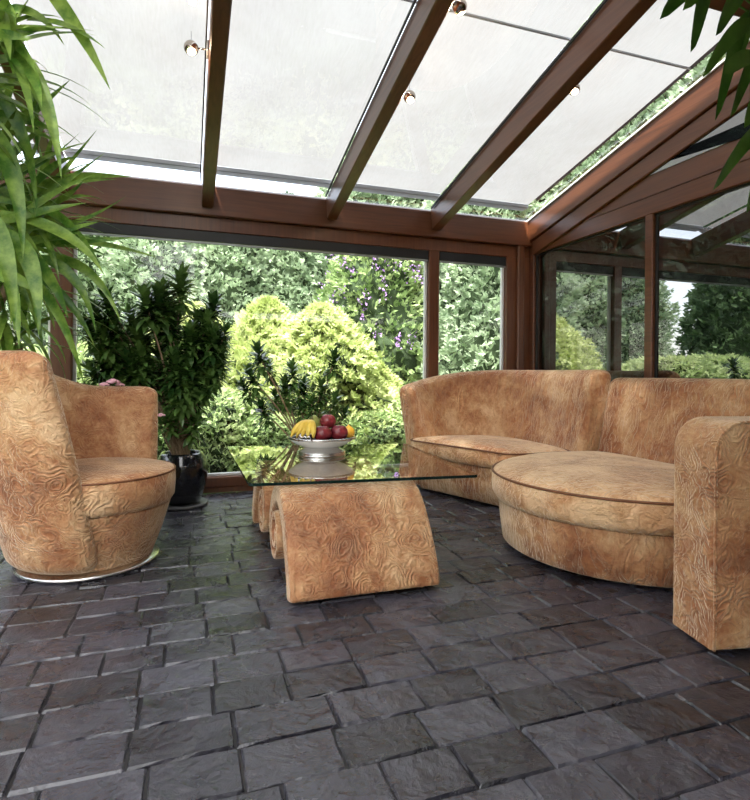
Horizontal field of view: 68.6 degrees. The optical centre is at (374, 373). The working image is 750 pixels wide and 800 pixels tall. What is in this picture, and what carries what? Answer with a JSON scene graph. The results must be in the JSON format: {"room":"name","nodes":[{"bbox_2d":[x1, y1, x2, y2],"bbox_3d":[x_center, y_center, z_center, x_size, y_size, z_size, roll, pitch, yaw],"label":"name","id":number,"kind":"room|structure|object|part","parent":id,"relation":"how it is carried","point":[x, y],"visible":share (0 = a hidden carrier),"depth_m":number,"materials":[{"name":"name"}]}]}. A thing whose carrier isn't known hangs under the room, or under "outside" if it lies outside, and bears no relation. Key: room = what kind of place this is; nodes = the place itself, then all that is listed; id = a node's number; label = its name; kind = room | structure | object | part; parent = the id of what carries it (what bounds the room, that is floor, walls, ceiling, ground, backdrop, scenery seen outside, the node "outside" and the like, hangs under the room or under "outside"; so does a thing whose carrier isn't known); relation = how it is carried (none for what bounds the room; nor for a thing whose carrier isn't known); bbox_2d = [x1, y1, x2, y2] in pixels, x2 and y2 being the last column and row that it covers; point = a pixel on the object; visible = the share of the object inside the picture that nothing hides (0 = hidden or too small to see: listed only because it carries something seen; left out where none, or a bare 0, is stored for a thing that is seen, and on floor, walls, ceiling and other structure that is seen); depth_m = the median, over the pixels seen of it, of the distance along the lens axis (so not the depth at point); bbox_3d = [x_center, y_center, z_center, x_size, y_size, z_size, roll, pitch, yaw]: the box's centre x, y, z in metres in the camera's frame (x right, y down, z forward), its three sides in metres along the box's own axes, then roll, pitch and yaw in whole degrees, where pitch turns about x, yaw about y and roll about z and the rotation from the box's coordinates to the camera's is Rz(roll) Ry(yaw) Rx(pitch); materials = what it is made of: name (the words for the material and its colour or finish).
{"room":"sunroom","nodes":[
{"label":"sunroom","id":0,"kind":"room"},
{"bbox_2d":[157,449,207,505],"bbox_3d":[-1.376,0.737,3.917,0.360,0.355,0.360,0,0,-19],"label":"pot","id":1,"kind":"object","parent":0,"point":[191,468],"depth_m":3.80,"materials":[{"name":"black ceramic"}]},
{"bbox_2d":[50,203,529,493],"bbox_3d":[-1.189,-0.142,4.395,5.780,2.165,0.112,0,0,-19],"label":"window frame","id":2,"kind":"structure","parent":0,"point":[229,483],"depth_m":4.64,"materials":[{"name":"brown wood"}]},
{"bbox_2d":[0,1,68,192],"bbox_3d":[-1.828,-1.654,2.740,0.086,0.737,2.558,0,0,-19],"label":"trim","id":3,"kind":"structure","parent":2,"relation":"attached to","point":[43,143],"depth_m":3.32,"materials":[{"name":"brown wood"}]},
{"bbox_2d":[48,266,50,357],"bbox_3d":[-2.793,-0.162,3.863,0.920,1.930,0.035,0,0,-19],"label":"window","id":4,"kind":"structure","parent":2,"relation":"in","point":[49,266],"depth_m":3.99,"materials":[{"name":"clear glass"}]},
{"bbox_2d":[184,32,208,58],"bbox_3d":[-0.929,-1.711,2.859,0.125,0.123,0.090,0,0,-19],"label":"spotlight","id":5,"kind":"object","parent":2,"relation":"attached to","point":[191,48],"visible":1,"depth_m":2.83,"materials":[{"name":"grey metal"}]},
{"bbox_3d":[-0.947,-1.661,2.839,0.045,0.022,0.041,0,0,-19],"label":"bulb","id":6,"kind":"part","parent":5,"relation":"part of","materials":[{"name":"beige glass"}]},
{"bbox_3d":[-0.875,-1.695,2.877,0.012,0.056,0.090,0,0,-19],"label":"mounting plate","id":7,"kind":"part","parent":5,"relation":"part of","materials":[{"name":"grey metal"}]},
{"bbox_2d":[202,0,231,206],"bbox_3d":[-0.886,-1.646,3.061,0.086,0.737,2.558,0,0,-19],"label":"trim","id":8,"kind":"structure","parent":2,"relation":"attached to","point":[220,10],"depth_m":3.04,"materials":[{"name":"brown wood"}]},
{"bbox_2d":[73,248,426,475],"bbox_3d":[-0.883,-0.147,4.513,2.835,1.930,0.035,0,0,-19],"label":"window","id":9,"kind":"structure","parent":2,"relation":"in","point":[75,291],"depth_m":4.95,"materials":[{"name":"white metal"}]},
{"bbox_2d":[76,221,428,261],"bbox_3d":[-0.864,-1.061,4.477,2.827,0.099,0.033,0,0,-19],"label":"roller blind","id":10,"kind":"object","parent":9,"relation":"attached to","point":[115,230],"visible":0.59,"depth_m":4.41,"materials":[{"name":"black metal"}]},
{"bbox_2d":[0,169,531,247],"bbox_3d":[-1.177,-1.339,4.386,5.780,0.230,0.170,0,0,-19],"label":"horizontal beam","id":11,"kind":"structure","parent":2,"relation":"attached to","point":[140,194],"depth_m":4.45,"materials":[{"name":"brown wood"}]},
{"bbox_2d":[326,0,453,219],"bbox_3d":[0.046,-1.639,3.378,0.086,0.737,2.558,0,0,-19],"label":"roof beam","id":12,"kind":"structure","parent":2,"relation":"attached to","point":[426,18],"depth_m":3.19,"materials":[{"name":"brown wood"}]},
{"bbox_2d":[403,84,415,103],"bbox_3d":[0.184,-1.689,3.301,0.125,0.123,0.090,0,0,-19],"label":"spotlight","id":13,"kind":"object","parent":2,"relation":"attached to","point":[409,96],"visible":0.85,"depth_m":3.29,"materials":[{"name":"grey metal"}]},
{"bbox_3d":[0.212,-1.638,3.297,0.046,0.022,0.041,0,0,-19],"label":"bulb","id":14,"kind":"part","parent":13,"relation":"part of","materials":[{"name":"beige glass"}]},
{"bbox_2d":[452,0,466,15],"bbox_3d":[0.391,-1.828,2.695,0.125,0.122,0.090,0,0,-19],"label":"spotlight","id":15,"kind":"object","parent":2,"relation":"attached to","point":[459,7],"visible":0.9,"depth_m":2.68,"materials":[{"name":"grey metal"}]},
{"bbox_2d":[438,268,503,374],"bbox_3d":[0.882,-0.133,5.114,0.695,1.930,0.035,0,0,-19],"label":"window","id":16,"kind":"structure","parent":2,"relation":"in","point":[501,269],"depth_m":5.21,"materials":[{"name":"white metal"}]},
{"bbox_2d":[439,252,505,267],"bbox_3d":[0.902,-1.047,5.078,0.687,0.099,0.033,0,0,-19],"label":"roller blind","id":17,"kind":"object","parent":2,"relation":"attached to","point":[444,257],"visible":1,"depth_m":5.06,"materials":[{"name":"black metal"}]},
{"bbox_3d":[0.904,-1.006,5.071,0.683,0.017,0.012,0,0,-19],"label":"rail","id":18,"kind":"part","parent":17,"relation":"part of","materials":[{"name":"grey metal"}]},
{"bbox_2d":[516,246,523,369],"bbox_3d":[1.365,-0.122,5.194,0.070,2.165,0.045,0,0,-19],"label":"trim","id":19,"kind":"structure","parent":2,"relation":"attached to","point":[519,249],"depth_m":5.17,"materials":[{"name":"brown wood"}]},
{"bbox_2d":[431,0,656,229],"bbox_3d":[0.945,-1.632,3.684,0.086,0.737,2.558,0,0,-19],"label":"roof beam","id":20,"kind":"structure","parent":2,"relation":"attached to","point":[615,18],"depth_m":3.31,"materials":[{"name":"brown wood"}]},
{"bbox_2d":[569,84,579,95],"bbox_3d":[1.180,-1.747,3.323,0.125,0.122,0.090,0,0,-19],"label":"spotlight","id":21,"kind":"object","parent":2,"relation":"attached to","point":[575,91],"visible":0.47,"depth_m":3.31,"materials":[{"name":"white glass"}]},
{"bbox_3d":[1.204,-1.698,3.316,0.045,0.025,0.040,0,0,-19],"label":"bulb","id":22,"kind":"part","parent":21,"relation":"part of","materials":[{"name":"beige glass"}]},
{"bbox_2d":[0,485,749,799],"bbox_3d":[-0.183,1.006,1.261,5.687,0.125,6.507,0,0,-19],"label":"floor","id":23,"kind":"structure","parent":0,"point":[191,672],"depth_m":1.69,"materials":[{"name":"stone"}]},
{"bbox_2d":[0,0,154,382],"bbox_3d":[-1.893,-0.412,2.691,1.461,2.695,1.831,0,0,-39],"label":"yucca","id":24,"kind":"object","parent":23,"relation":"on","point":[30,224],"visible":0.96,"depth_m":2.56,"materials":[{"name":"green plant"}]},
{"bbox_3d":[-1.987,-0.121,3.062,0.736,0.840,0.754,0,0,-19],"label":"crown","id":25,"kind":"part","parent":24,"relation":"part of","materials":[{"name":"green plant"}]},
{"bbox_3d":[-2.085,-1.006,2.624,1.258,1.361,1.165,0,0,22],"label":"crown","id":26,"kind":"part","parent":24,"relation":"part of","materials":[{"name":"green plant"}]},
{"bbox_3d":[-1.735,-1.222,2.316,1.149,1.074,1.074,0,0,-19],"label":"crown","id":27,"kind":"part","parent":24,"relation":"part of","materials":[{"name":"green plant"}]},
{"bbox_3d":[-2.082,-0.892,2.875,1.223,1.343,1.181,0,0,22],"label":"crown","id":28,"kind":"part","parent":24,"relation":"part of","materials":[{"name":"green plant"}]},
{"bbox_3d":[-2.010,-0.789,3.119,1.012,1.140,0.994,0,0,-19],"label":"crown","id":29,"kind":"part","parent":24,"relation":"part of","materials":[{"name":"green plant"}]},
{"bbox_3d":[-2.020,-0.459,3.039,1.228,1.254,1.167,0,0,-19],"label":"crown","id":30,"kind":"part","parent":24,"relation":"part of","materials":[{"name":"green plant"}]},
{"bbox_2d":[0,351,175,583],"bbox_3d":[-1.499,0.419,2.767,0.910,1.031,0.902,0,0,-39],"label":"armchair","id":31,"kind":"object","parent":23,"relation":"on","point":[86,494],"visible":1,"depth_m":2.44,"materials":[{"name":"brown fabric"}]},
{"bbox_2d":[76,457,175,518],"bbox_3d":[-1.412,0.552,2.769,0.770,0.194,0.770,0,0,-19],"label":"seat cushion","id":32,"kind":"object","parent":31,"relation":"on","point":[108,487],"depth_m":2.56,"materials":[{"name":"fabric"}]},
{"bbox_3d":[-1.415,0.777,2.774,0.720,0.276,0.720,0,0,-19],"label":"seat","id":33,"kind":"part","parent":31,"relation":"part of","materials":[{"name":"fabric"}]},
{"bbox_2d":[98,379,166,456],"bbox_3d":[-1.579,0.484,3.447,0.293,0.908,0.459,0,0,36],"label":"plant","id":34,"kind":"object","parent":23,"relation":"on","point":[111,381],"visible":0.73,"depth_m":3.33,"materials":[{"name":"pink plant"}]},
{"bbox_2d":[72,262,237,510],"bbox_3d":[-1.504,0.075,3.843,1.077,1.724,0.618,0,0,-14],"label":"dracaena","id":35,"kind":"object","parent":23,"relation":"on","point":[184,381],"visible":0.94,"depth_m":3.75,"materials":[{"name":"green plant"}]},
{"bbox_3d":[-1.655,0.310,3.806,0.551,0.635,0.044,0,0,-19],"label":"stem","id":36,"kind":"part","parent":35,"relation":"part of","materials":[{"name":"plant"}]},
{"bbox_3d":[-1.578,0.076,3.777,0.470,1.104,0.218,0,0,-19],"label":"stem","id":37,"kind":"part","parent":35,"relation":"part of","materials":[{"name":"brown plant"}]},
{"bbox_3d":[-1.622,0.172,3.753,0.604,0.911,0.066,0,0,-19],"label":"stem","id":38,"kind":"part","parent":35,"relation":"part of","materials":[{"name":"brown plant"}]},
{"bbox_3d":[-1.571,0.190,3.758,0.512,0.877,0.136,0,0,-19],"label":"stem","id":39,"kind":"part","parent":35,"relation":"part of","materials":[{"name":"brown plant"}]},
{"bbox_3d":[-1.541,0.248,3.787,0.499,0.761,0.055,0,0,-19],"label":"stem","id":40,"kind":"part","parent":35,"relation":"part of","materials":[{"name":"brown plant"}]},
{"bbox_3d":[-1.466,0.070,3.762,0.202,1.114,0.162,0,0,-19],"label":"stem","id":41,"kind":"part","parent":35,"relation":"part of","materials":[{"name":"brown plant"}]},
{"bbox_3d":[-1.599,0.321,3.834,0.474,0.614,0.106,0,0,-19],"label":"stem","id":42,"kind":"part","parent":35,"relation":"part of","materials":[{"name":"brown plant"}]},
{"bbox_3d":[-1.381,0.468,3.800,0.105,0.321,0.141,0,0,-19],"label":"stem","id":43,"kind":"part","parent":35,"relation":"part of","materials":[{"name":"brown plant"}]},
{"bbox_3d":[-1.405,0.059,3.817,0.190,1.136,0.107,0,0,-19],"label":"stem","id":44,"kind":"part","parent":35,"relation":"part of","materials":[{"name":"brown plant"}]},
{"bbox_3d":[-1.333,0.219,3.849,0.080,0.817,0.097,0,0,-19],"label":"stem","id":45,"kind":"part","parent":35,"relation":"part of","materials":[{"name":"brown plant"}]},
{"bbox_2d":[234,337,352,444],"bbox_3d":[-0.578,0.345,4.073,0.924,1.199,0.365,0,0,-31],"label":"dracaena","id":46,"kind":"object","parent":23,"relation":"on","point":[262,408],"visible":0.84,"depth_m":4.05,"materials":[{"name":"green plant"}]},
{"bbox_3d":[-0.713,0.406,4.035,0.508,0.609,0.042,0,0,-21],"label":"stem","id":47,"kind":"part","parent":46,"relation":"part of","materials":[{"name":"brown plant"}]},
{"bbox_3d":[-0.712,0.362,4.029,0.419,0.695,0.073,0,0,-19],"label":"stem","id":48,"kind":"part","parent":46,"relation":"part of","materials":[{"name":"brown plant"}]},
{"bbox_3d":[-0.665,0.484,4.002,0.341,0.454,0.043,0,0,-37],"label":"stem","id":49,"kind":"part","parent":46,"relation":"part of","materials":[{"name":"brown plant"}]},
{"bbox_3d":[-0.655,0.286,3.971,0.404,0.848,0.152,0,0,-19],"label":"stem","id":50,"kind":"part","parent":46,"relation":"part of","materials":[{"name":"brown plant"}]},
{"bbox_3d":[-0.611,0.441,4.102,0.287,0.540,0.024,0,0,-25],"label":"stem","id":51,"kind":"part","parent":46,"relation":"part of","materials":[{"name":"brown plant"}]},
{"bbox_3d":[-0.636,0.334,4.090,0.326,0.752,0.040,0,0,-17],"label":"stem","id":52,"kind":"part","parent":46,"relation":"part of","materials":[{"name":"brown plant"}]},
{"bbox_3d":[-0.412,0.300,4.156,0.211,0.821,0.029,0,0,-19],"label":"stem","id":53,"kind":"part","parent":46,"relation":"part of","materials":[{"name":"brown plant"}]},
{"bbox_2d":[227,444,477,602],"bbox_3d":[-0.203,0.720,3.052,1.228,0.453,1.590,0,0,-14],"label":"coffee table","id":54,"kind":"object","parent":23,"relation":"on","point":[356,522],"visible":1,"depth_m":2.47,"materials":[{"name":"fabric"}]},
{"bbox_3d":[-0.382,0.728,3.362,0.665,0.433,0.617,0,0,-19],"label":"leg","id":55,"kind":"part","parent":54,"relation":"part of","materials":[{"name":"fabric"}]},
{"bbox_2d":[287,433,355,457],"bbox_3d":[-0.327,0.422,3.355,0.420,0.138,0.420,0,0,-19],"label":"fruit bowl","id":56,"kind":"object","parent":54,"relation":"on","point":[312,448],"visible":0.69,"depth_m":3.23,"materials":[{"name":"silver metal"}]},
{"bbox_2d":[290,416,315,439],"bbox_3d":[-0.412,0.321,3.280,0.164,0.131,0.094,0,0,21],"label":"banana bunch","id":57,"kind":"object","parent":56,"relation":"on","point":[308,426],"visible":0.96,"depth_m":3.25,"materials":[{"name":"yellow food"}]},
{"bbox_2d":[310,414,320,427],"bbox_3d":[-0.373,0.299,3.386,0.084,0.120,0.084,0,0,-19],"label":"pear","id":58,"kind":"object","parent":56,"relation":"in","point":[315,418],"visible":0.48,"depth_m":3.37,"materials":[{"name":"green food"}]},
{"bbox_3d":[-0.327,0.417,3.355,0.406,0.061,0.406,0,0,-19],"label":"dish","id":59,"kind":"part","parent":56,"relation":"part of","materials":[{"name":"silver metal"}]},
{"bbox_2d":[315,425,331,439],"bbox_3d":[-0.310,0.349,3.270,0.108,0.104,0.108,0,0,-19],"label":"apple","id":60,"kind":"object","parent":56,"relation":"on","point":[323,432],"visible":0.8,"depth_m":3.23,"materials":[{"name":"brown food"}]},
{"bbox_2d":[320,412,335,427],"bbox_3d":[-0.288,0.285,3.368,0.100,0.096,0.100,0,0,-19],"label":"apple","id":61,"kind":"object","parent":56,"relation":"in","point":[329,420],"visible":0.8,"depth_m":3.33,"materials":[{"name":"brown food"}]},
{"bbox_2d":[331,423,347,438],"bbox_3d":[-0.216,0.349,3.318,0.108,0.104,0.108,0,0,-19],"label":"apple","id":62,"kind":"object","parent":56,"relation":"on","point":[339,431],"visible":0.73,"depth_m":3.28,"materials":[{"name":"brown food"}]},
{"bbox_2d":[346,425,354,437],"bbox_3d":[-0.164,0.357,3.389,0.080,0.085,0.080,0,0,-19],"label":"fruit","id":63,"kind":"object","parent":56,"relation":"on","point":[351,431],"visible":0.68,"depth_m":3.36,"materials":[{"name":"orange food"}]},
{"bbox_3d":[-0.190,0.493,3.211,1.217,0.001,1.393,0,0,-19],"label":"glass","id":64,"kind":"part","parent":54,"relation":"part of","materials":[{"name":"clear glass"}]},
{"bbox_3d":[-0.121,0.730,2.598,0.665,0.433,0.617,0,0,-19],"label":"leg","id":65,"kind":"part","parent":54,"relation":"part of","materials":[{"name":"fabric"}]},
{"bbox_2d":[399,370,610,505],"bbox_3d":[0.934,0.452,4.342,1.194,0.970,1.310,0,0,-19],"label":"sofa","id":66,"kind":"object","parent":23,"relation":"on","point":[473,421],"visible":0.72,"depth_m":4.36,"materials":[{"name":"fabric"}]},
{"bbox_2d":[411,435,566,467],"bbox_3d":[0.833,0.583,4.205,0.867,0.172,1.043,0,0,-19],"label":"seat cushion","id":67,"kind":"object","parent":66,"relation":"on","point":[468,451],"depth_m":4.04,"materials":[{"name":"fabric"}]},
{"bbox_2d":[491,378,749,651],"bbox_3d":[1.486,0.488,2.787,1.492,0.923,2.039,0,0,-19],"label":"lounge sofa","id":68,"kind":"object","parent":23,"relation":"on","point":[663,499],"visible":1,"depth_m":2.45,"materials":[{"name":"fabric"}]},
{"bbox_2d":[491,451,673,535],"bbox_3d":[1.244,0.601,3.003,1.148,0.206,1.448,0,0,-19],"label":"seat cushion","id":69,"kind":"object","parent":68,"relation":"on","point":[615,493],"depth_m":2.62,"materials":[{"name":"fabric"}]},
{"bbox_3d":[1.932,0.483,3.186,0.342,0.905,1.568,0,0,-19],"label":"backrest","id":70,"kind":"part","parent":68,"relation":"part of","materials":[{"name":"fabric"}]},
{"bbox_3d":[1.712,0.559,2.052,1.154,0.785,0.232,0,0,-7],"label":"armrest","id":71,"kind":"part","parent":68,"relation":"part of","materials":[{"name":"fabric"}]},
{"bbox_2d":[660,0,749,212],"bbox_3d":[1.838,-0.436,2.280,1.314,2.801,0.576,0,0,14],"label":"plant","id":72,"kind":"object","parent":23,"relation":"on","point":[734,41],"visible":1,"depth_m":2.29,"materials":[{"name":"green plant"}]},
{"bbox_2d":[529,138,749,382],"bbox_3d":[2.557,-0.212,2.190,0.150,2.365,6.500,0,0,-19],"label":"window frame","id":73,"kind":"structure","parent":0,"point":[647,208],"depth_m":3.86,"materials":[{"name":"brown wood"}]},
{"bbox_2d":[19,163,524,220],"bbox_3d":[-1.234,-1.464,4.404,5.680,0.015,0.180,0,0,-19],"label":"trim","id":74,"kind":"structure","parent":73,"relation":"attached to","point":[19,163],"depth_m":4.49,"materials":[{"name":"grey metal"}]},
{"bbox_2d":[535,218,644,380],"bbox_3d":[1.741,-0.526,4.563,0.030,1.190,1.330,0,0,-19],"label":"window","id":75,"kind":"structure","parent":73,"relation":"in","point":[590,291],"depth_m":4.44,"materials":[{"name":"black"}]},
{"bbox_2d":[536,42,717,200],"bbox_3d":[1.804,-1.798,3.893,0.007,0.513,2.204,0,0,-19],"label":"trim","id":76,"kind":"structure","parent":73,"relation":"attached to","point":[709,51],"depth_m":3.87,"materials":[{"name":"black metal"}]},
{"bbox_2d":[525,39,749,221],"bbox_3d":[1.832,-1.701,4.042,0.012,0.565,2.494,0,0,-19],"label":"trim","id":77,"kind":"structure","parent":73,"relation":"attached to","point":[721,62],"depth_m":3.95,"materials":[{"name":"white metal"}]},
{"bbox_2d":[528,42,749,241],"bbox_3d":[1.924,-1.610,4.020,0.150,0.749,2.570,0,0,-19],"label":"trim","id":78,"kind":"structure","parent":73,"relation":"attached to","point":[702,97],"depth_m":3.92,"materials":[{"name":"brown wood"}]},
{"bbox_2d":[532,83,749,254],"bbox_3d":[1.944,-1.445,3.989,0.130,0.681,2.555,0,0,-19],"label":"trim","id":79,"kind":"structure","parent":73,"relation":"attached to","point":[705,123],"depth_m":3.89,"materials":[{"name":"brown wood"}]},
{"bbox_2d":[583,157,749,221],"bbox_3d":[2.524,-1.249,2.150,0.009,0.007,6.450,0,0,-19],"label":"trim","id":80,"kind":"structure","parent":73,"relation":"attached to","point":[747,157],"depth_m":3.74,"materials":[{"name":"brown wood"}]},
{"bbox_2d":[648,106,749,175],"bbox_3d":[2.674,-1.377,1.699,0.001,0.847,5.300,0,0,-19],"label":"window","id":81,"kind":"structure","parent":73,"relation":"in","point":[732,129],"depth_m":3.38,"materials":[{"name":"clear glass"}]},
{"bbox_2d":[654,182,749,378],"bbox_3d":[2.146,-0.523,3.375,0.030,1.190,1.040,0,0,-19],"label":"window","id":82,"kind":"structure","parent":73,"relation":"in","point":[702,246],"depth_m":3.50,"materials":[{"name":"black"}]},
{"bbox_3d":[-0.211,-1.577,1.276,5.800,0.891,6.760,0,0,-19],"label":"ceiling","id":83,"kind":"structure","parent":0,"visible":0},
{"bbox_2d":[0,66,36,152],"bbox_3d":[-2.303,-1.819,2.586,0.940,0.552,2.450,0,0,-19],"label":"shade","id":84,"kind":"object","parent":83,"relation":"attached to","point":[1,69],"visible":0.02,"depth_m":3.70,"materials":[{"name":"fabric"}]},
{"bbox_2d":[11,0,208,172],"bbox_3d":[-1.367,-1.811,2.905,0.918,0.552,2.450,0,0,-19],"label":"shade","id":85,"kind":"object","parent":83,"relation":"attached to","point":[152,107],"visible":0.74,"depth_m":3.23,"materials":[{"name":"fabric"}]},
{"bbox_2d":[200,0,208,182],"bbox_3d":[-0.945,-1.730,3.061,0.008,0.550,2.426,0,0,-19],"label":"trim","id":86,"kind":"structure","parent":83,"relation":"attached to","point":[207,0],"depth_m":3.23,"materials":[{"name":"black"}]},
{"bbox_2d":[216,0,416,187],"bbox_3d":[-0.417,-1.804,3.228,0.935,0.552,2.450,0,0,-19],"label":"shade","id":87,"kind":"object","parent":83,"relation":"attached to","point":[301,76],"visible":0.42,"depth_m":3.33,"materials":[{"name":"fabric"}]},
{"bbox_2d":[325,0,416,196],"bbox_3d":[-0.013,-1.723,3.378,0.008,0.550,2.426,0,0,-19],"label":"trim","id":88,"kind":"structure","parent":83,"relation":"attached to","point":[414,1],"depth_m":3.32,"materials":[{"name":"black"}]},
{"bbox_2d":[353,0,601,200],"bbox_3d":[0.504,-1.797,3.542,0.910,0.552,2.450,0,0,-19],"label":"shade","id":89,"kind":"object","parent":83,"relation":"attached to","point":[480,62],"visible":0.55,"depth_m":3.46,"materials":[{"name":"fabric"}]},
{"bbox_2d":[431,0,607,208],"bbox_3d":[0.887,-1.716,3.684,0.008,0.550,2.426,0,0,-19],"label":"trim","id":90,"kind":"structure","parent":83,"relation":"attached to","point":[603,2],"depth_m":3.44,"materials":[{"name":"black wood"}]},
{"bbox_2d":[466,0,739,210],"bbox_3d":[1.372,-1.790,3.837,0.845,0.552,2.450,0,0,-19],"label":"shade","id":91,"kind":"object","parent":83,"relation":"attached to","point":[655,51],"visible":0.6,"depth_m":3.68,"materials":[{"name":"fabric"}]},
{"bbox_2d":[709,0,749,16],"bbox_3d":[-0.339,-1.894,1.939,5.780,0.220,0.120,0,0,-19],"label":"trim","id":92,"kind":"structure","parent":83,"relation":"attached to","point":[718,5],"depth_m":2.65,"materials":[{"name":"brown wood"}]},
{"label":"outside","id":93,"kind":"structure","parent":0,"visible":0},
{"label":"ground","id":94,"kind":"structure","parent":93,"visible":0},
{"bbox_2d":[0,300,46,344],"bbox_3d":[-5.869,-0.801,8.109,2.424,3.825,2.378,0,0,-19],"label":"conifer","id":95,"kind":"object","parent":94,"relation":"on","point":[8,322],"visible":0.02,"depth_m":7.90,"materials":[{"name":"green plant"}]},
{"bbox_2d":[0,341,47,353],"bbox_3d":[-4.361,0.334,5.907,2.750,1.583,2.658,0,0,6],"label":"leafy shrub","id":96,"kind":"object","parent":94,"relation":"on","point":[27,347],"visible":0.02,"depth_m":5.99,"materials":[{"name":"green plant"}]},
{"bbox_2d":[26,234,117,348],"bbox_3d":[-4.783,-0.943,8.906,2.596,4.188,2.494,0,0,-33],"label":"conifer","id":97,"kind":"object","parent":94,"relation":"on","point":[89,262],"visible":0.03,"depth_m":8.24,"materials":[{"name":"green plant"}]},
{"bbox_2d":[40,339,157,450],"bbox_3d":[-3.002,0.373,6.035,2.556,1.522,2.644,0,0,-2],"label":"leafy shrub","id":98,"kind":"object","parent":94,"relation":"on","point":[80,350],"visible":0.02,"depth_m":5.44,"materials":[{"name":"green plant"}]},
{"bbox_2d":[87,236,219,334],"bbox_3d":[-3.474,-0.826,8.851,2.480,3.914,2.434,0,0,12],"label":"tree","id":99,"kind":"object","parent":94,"relation":"on","point":[131,268],"visible":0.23,"depth_m":8.28,"materials":[{"name":"green plant"}]},
{"bbox_2d":[147,300,225,350],"bbox_3d":[-2.651,0.063,7.899,3.259,2.211,3.295,0,0,7],"label":"conifer","id":100,"kind":"object","parent":94,"relation":"on","point":[198,303],"visible":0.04,"depth_m":7.59,"materials":[{"name":"green plant"}]},
{"bbox_2d":[157,385,264,472],"bbox_3d":[-1.818,0.617,5.833,1.798,1.035,1.738,0,0,-9],"label":"leafy shrub","id":101,"kind":"object","parent":94,"relation":"on","point":[229,410],"visible":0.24,"depth_m":5.39,"materials":[{"name":"green plant"}]},
{"bbox_2d":[184,243,274,327],"bbox_3d":[-2.604,-0.994,9.624,2.682,4.328,2.577,0,0,-2],"label":"conifer","id":102,"kind":"object","parent":94,"relation":"on","point":[231,268],"visible":0.13,"depth_m":9.00,"materials":[{"name":"green plant"}]},
{"bbox_2d":[219,327,251,392],"bbox_3d":[-1.941,0.278,7.042,2.636,1.769,2.608,0,0,28],"label":"conifer","id":103,"kind":"object","parent":94,"relation":"on","point":[232,328],"visible":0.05,"depth_m":6.72,"materials":[{"name":"green plant"}]},
{"bbox_2d":[214,413,296,471],"bbox_3d":[-1.142,0.769,5.803,1.227,0.731,1.269,0,0,-16],"label":"leafy shrub","id":104,"kind":"object","parent":94,"relation":"on","point":[276,436],"visible":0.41,"depth_m":5.48,"materials":[{"name":"green plant"}]},
{"bbox_2d":[220,294,295,390],"bbox_3d":[-1.423,0.073,7.019,2.636,2.211,2.608,0,0,-24],"label":"conifer","id":105,"kind":"object","parent":94,"relation":"on","point":[265,313],"visible":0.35,"depth_m":6.87,"materials":[{"name":"green plant"}]},
{"bbox_2d":[249,249,327,314],"bbox_3d":[-1.380,-0.897,9.807,2.593,4.092,2.544,0,0,43],"label":"conifer","id":106,"kind":"object","parent":94,"relation":"on","point":[280,272],"visible":0.09,"depth_m":9.18,"materials":[{"name":"green plant"}]},
{"bbox_2d":[234,300,405,443],"bbox_3d":[-0.648,0.141,6.888,3.097,2.079,3.064,0,0,-38],"label":"bush","id":107,"kind":"object","parent":94,"relation":"on","point":[307,337],"visible":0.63,"depth_m":6.36,"materials":[{"name":"green plant"}]},
{"bbox_2d":[291,132,425,301],"bbox_3d":[-0.180,-1.547,9.702,3.288,5.431,3.226,0,0,-31],"label":"conifer","id":108,"kind":"object","parent":94,"relation":"on","point":[357,196],"visible":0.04,"depth_m":9.02,"materials":[{"name":"green plant"}]},
{"bbox_2d":[336,408,405,443],"bbox_3d":[-0.020,0.766,6.221,1.311,0.755,1.268,0,0,-24],"label":"leafy shrub","id":109,"kind":"object","parent":94,"relation":"on","point":[392,430],"visible":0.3,"depth_m":5.94,"materials":[{"name":"green plant"}]},
{"bbox_2d":[309,254,444,385],"bbox_3d":[0.027,-0.662,8.437,2.281,3.678,2.331,0,0,13],"label":"shrub","id":110,"kind":"object","parent":94,"relation":"on","point":[380,295],"visible":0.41,"depth_m":7.86,"materials":[{"name":"green plant"}]},
{"bbox_2d":[369,359,405,396],"bbox_3d":[0.064,0.482,7.229,2.021,1.371,2.043,0,0,3],"label":"conifer","id":111,"kind":"object","parent":94,"relation":"on","point":[386,374],"visible":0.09,"depth_m":7.15,"materials":[{"name":"green plant"}]},
{"bbox_2d":[383,388,402,417],"bbox_3d":[0.789,0.609,6.702,1.840,1.096,1.904,0,0,-31],"label":"leafy shrub","id":112,"kind":"object","parent":94,"relation":"on","point":[396,402],"visible":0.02,"depth_m":6.43,"materials":[{"name":"green plant"}]},
{"bbox_2d":[407,192,431,264],"bbox_3d":[0.884,-1.762,10.553,3.394,5.966,3.533,0,0,44],"label":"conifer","id":113,"kind":"object","parent":94,"relation":"on","point":[422,200],"visible":0.02,"depth_m":9.51,"materials":[{"name":"green plant"}]},
{"bbox_2d":[414,142,570,381],"bbox_3d":[1.833,-1.686,8.062,2.921,5.782,2.812,0,0,-8],"label":"tree","id":114,"kind":"object","parent":94,"relation":"on","point":[469,295],"visible":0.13,"depth_m":7.40,"materials":[{"name":"green plant"}]},
{"bbox_2d":[534,0,656,206],"bbox_3d":[3.628,-2.097,7.823,3.233,6.649,3.359,0,0,19],"label":"tree","id":115,"kind":"object","parent":94,"relation":"on","point":[612,143],"visible":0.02,"depth_m":7.01,"materials":[{"name":"green plant"}]},
{"bbox_2d":[618,52,726,158],"bbox_3d":[4.378,-2.232,6.037,3.374,6.938,3.505,0,0,-44],"label":"tree","id":116,"kind":"object","parent":94,"relation":"on","point":[697,72],"visible":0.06,"depth_m":5.84,"materials":[{"name":"green plant"}]}
]}

